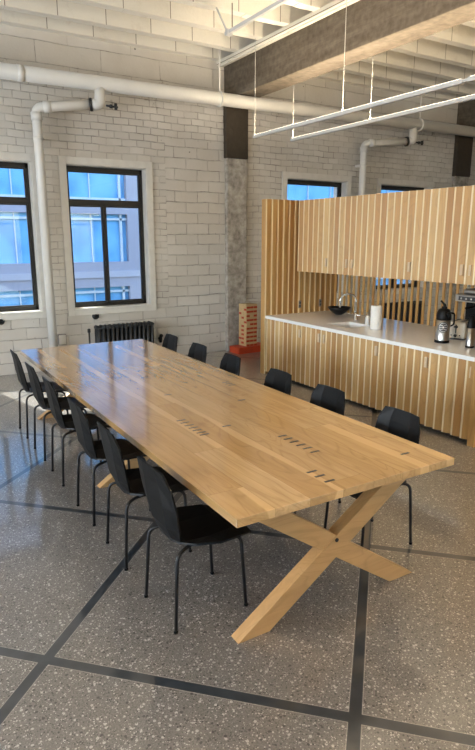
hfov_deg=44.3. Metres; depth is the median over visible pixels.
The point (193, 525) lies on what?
dining chair
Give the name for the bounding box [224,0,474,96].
ceiling beam
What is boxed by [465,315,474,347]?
canister
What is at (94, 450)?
dining chair
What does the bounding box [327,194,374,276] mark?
upper cabinet
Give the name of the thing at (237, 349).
tray
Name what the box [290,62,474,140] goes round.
light
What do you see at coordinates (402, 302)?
radiator
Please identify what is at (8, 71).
pipe
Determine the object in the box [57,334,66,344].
junction box
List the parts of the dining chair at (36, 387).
backrest, leg, leg, seat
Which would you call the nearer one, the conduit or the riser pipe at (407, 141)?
the conduit
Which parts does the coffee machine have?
control panel, cup rail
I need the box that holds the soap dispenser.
[365,312,369,324]
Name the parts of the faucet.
spout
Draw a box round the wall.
[0,24,474,375]
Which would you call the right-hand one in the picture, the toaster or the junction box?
the toaster
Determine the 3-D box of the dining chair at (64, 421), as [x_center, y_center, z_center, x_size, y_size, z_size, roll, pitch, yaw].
[-1.292,0.412,4.798,0.516,0.848,0.459,-8,15,-30]
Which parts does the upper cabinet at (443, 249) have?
finger pull, door, finger pull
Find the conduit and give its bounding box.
[216,0,293,36]
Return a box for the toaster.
[449,319,467,339]
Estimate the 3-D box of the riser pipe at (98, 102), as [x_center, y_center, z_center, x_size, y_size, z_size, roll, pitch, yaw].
[-2.198,-1.938,8.167,1.171,3.876,0.259,-1,13,-2]
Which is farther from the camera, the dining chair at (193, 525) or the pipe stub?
the pipe stub
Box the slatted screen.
[334,274,473,325]
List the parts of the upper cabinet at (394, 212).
finger pull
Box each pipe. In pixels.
[0,50,474,136]
[30,87,117,346]
[354,127,422,312]
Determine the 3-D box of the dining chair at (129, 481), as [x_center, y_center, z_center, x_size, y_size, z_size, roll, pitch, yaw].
[-0.566,0.688,3.627,0.516,0.848,0.459,-8,15,-29]
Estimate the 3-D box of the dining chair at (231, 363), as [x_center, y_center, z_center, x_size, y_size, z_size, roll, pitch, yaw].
[-0.259,0.249,5.491,0.516,0.848,0.459,-7,15,-29]
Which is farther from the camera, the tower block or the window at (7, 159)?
the tower block
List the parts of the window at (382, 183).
sash, sill, frame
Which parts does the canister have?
lid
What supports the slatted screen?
on the floor
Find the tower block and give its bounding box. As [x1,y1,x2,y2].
[244,303,256,306]
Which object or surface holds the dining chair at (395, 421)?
on the floor
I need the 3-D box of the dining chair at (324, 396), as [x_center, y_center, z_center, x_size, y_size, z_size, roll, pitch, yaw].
[0.485,0.532,4.291,0.516,0.848,0.459,-8,16,-31]
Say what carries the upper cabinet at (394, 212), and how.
attached to the slatted screen
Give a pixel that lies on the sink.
(344, 326)
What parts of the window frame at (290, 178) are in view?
sash, frame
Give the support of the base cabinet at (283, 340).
on the floor
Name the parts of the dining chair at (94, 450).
leg, backrest, leg, seat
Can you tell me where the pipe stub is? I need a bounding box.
[92,314,98,318]
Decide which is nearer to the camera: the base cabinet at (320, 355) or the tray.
the base cabinet at (320, 355)
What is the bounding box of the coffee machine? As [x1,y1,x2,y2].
[455,288,474,319]
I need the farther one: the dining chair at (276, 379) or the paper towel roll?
the paper towel roll
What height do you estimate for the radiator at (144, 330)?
0.643 m
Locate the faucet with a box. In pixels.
[339,293,360,320]
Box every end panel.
[260,199,334,373]
[467,364,474,447]
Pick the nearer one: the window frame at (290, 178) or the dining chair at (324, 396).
the dining chair at (324, 396)
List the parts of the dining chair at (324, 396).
backrest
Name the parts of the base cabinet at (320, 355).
door, door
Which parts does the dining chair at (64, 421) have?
backrest, leg, leg, seat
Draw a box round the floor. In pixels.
[0,351,474,749]
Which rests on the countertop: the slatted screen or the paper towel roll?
the paper towel roll
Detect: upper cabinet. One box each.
[297,198,329,272]
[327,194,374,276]
[370,191,415,279]
[410,185,474,284]
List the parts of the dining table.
leg, leg, leg, leg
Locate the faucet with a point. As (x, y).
(355, 314)
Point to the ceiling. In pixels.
(192, 28)
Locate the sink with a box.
[339,325,358,327]
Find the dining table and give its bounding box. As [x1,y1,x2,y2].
[20,339,453,643]
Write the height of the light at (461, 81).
1.312 m
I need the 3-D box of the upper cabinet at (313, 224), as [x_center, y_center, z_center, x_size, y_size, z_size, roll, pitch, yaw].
[1.323,-1.947,8.185,0.680,0.977,0.658,-8,15,-30]
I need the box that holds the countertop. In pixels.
[265,310,474,361]
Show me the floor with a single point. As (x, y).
(362, 660)
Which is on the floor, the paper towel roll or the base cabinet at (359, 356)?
the base cabinet at (359, 356)
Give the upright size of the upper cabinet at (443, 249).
0.977 m
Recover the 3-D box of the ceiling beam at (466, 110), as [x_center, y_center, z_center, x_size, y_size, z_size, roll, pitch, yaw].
[8.494,-3.870,5.974,0.430,0.550,14.700,-8,15,-30]
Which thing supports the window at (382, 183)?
in the wall
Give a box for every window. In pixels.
[0,151,46,319]
[58,155,156,315]
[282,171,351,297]
[371,178,433,295]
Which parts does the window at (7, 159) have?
sash, sash, sill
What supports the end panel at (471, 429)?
on the floor
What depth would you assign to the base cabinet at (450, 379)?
5.71 m
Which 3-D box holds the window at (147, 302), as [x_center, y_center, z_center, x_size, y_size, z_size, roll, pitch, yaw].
[-1.950,-2.070,8.827,1.410,2.250,0.240,-8,15,-30]
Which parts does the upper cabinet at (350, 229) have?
door, door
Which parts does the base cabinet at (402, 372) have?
finger pull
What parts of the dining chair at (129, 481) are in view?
leg, backrest, leg, seat, leg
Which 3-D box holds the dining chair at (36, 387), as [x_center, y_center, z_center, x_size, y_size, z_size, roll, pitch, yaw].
[-1.620,0.287,5.328,0.516,0.848,0.459,-8,16,-31]
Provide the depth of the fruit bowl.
8.31 m
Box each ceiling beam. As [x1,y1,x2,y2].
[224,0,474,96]
[457,100,474,126]
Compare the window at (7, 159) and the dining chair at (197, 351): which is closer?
the dining chair at (197, 351)
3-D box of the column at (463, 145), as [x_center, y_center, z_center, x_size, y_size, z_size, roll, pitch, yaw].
[4.721,-3.066,12.585,0.460,4.050,0.100,-8,15,-30]
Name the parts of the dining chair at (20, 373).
backrest, leg, leg, seat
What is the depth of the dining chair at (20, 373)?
5.73 m
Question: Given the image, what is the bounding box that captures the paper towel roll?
[370,305,381,329]
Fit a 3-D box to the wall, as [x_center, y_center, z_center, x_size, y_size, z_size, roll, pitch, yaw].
[-0.521,-2.827,9.666,19.220,4.920,0.360,-8,15,-30]
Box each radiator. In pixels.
[87,321,153,343]
[384,301,421,323]
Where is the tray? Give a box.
[230,342,260,354]
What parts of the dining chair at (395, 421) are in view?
leg, leg, seat, backrest, leg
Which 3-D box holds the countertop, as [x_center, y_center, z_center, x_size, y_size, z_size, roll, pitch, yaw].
[1.823,-0.555,7.132,1.238,0.040,3.480,-8,15,-30]
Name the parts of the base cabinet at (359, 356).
finger pull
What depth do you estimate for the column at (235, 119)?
9.70 m
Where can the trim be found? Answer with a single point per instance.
(336, 5)
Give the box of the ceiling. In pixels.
[0,0,474,102]
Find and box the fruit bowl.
[328,306,350,314]
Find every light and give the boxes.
[253,0,474,137]
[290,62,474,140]
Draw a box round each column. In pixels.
[223,106,247,350]
[445,135,472,320]
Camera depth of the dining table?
3.38 m
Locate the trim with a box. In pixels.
[217,0,358,67]
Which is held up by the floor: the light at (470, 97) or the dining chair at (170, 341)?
the dining chair at (170, 341)
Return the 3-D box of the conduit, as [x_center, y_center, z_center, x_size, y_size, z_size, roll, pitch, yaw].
[2.201,-3.337,3.165,0.148,0.325,9.312,-8,15,-30]
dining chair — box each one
[10,349,70,438]
[25,362,86,460]
[42,376,110,486]
[67,397,149,525]
[97,421,191,570]
[137,456,250,634]
[162,334,177,351]
[188,342,206,362]
[220,353,240,375]
[264,368,291,394]
[294,384,344,513]
[324,406,419,546]
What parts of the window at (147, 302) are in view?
sash, sash, sill, sash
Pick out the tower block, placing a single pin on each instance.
(254, 304)
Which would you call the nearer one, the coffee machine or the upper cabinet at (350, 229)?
the coffee machine
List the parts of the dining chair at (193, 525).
leg, backrest, leg, seat, leg, leg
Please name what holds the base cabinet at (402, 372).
on the floor
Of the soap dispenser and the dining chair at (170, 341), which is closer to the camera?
the dining chair at (170, 341)
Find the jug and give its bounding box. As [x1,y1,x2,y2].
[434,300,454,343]
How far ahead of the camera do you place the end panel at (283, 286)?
8.28 m
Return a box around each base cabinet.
[266,319,301,383]
[300,326,341,389]
[340,334,378,408]
[375,342,429,426]
[424,353,474,439]

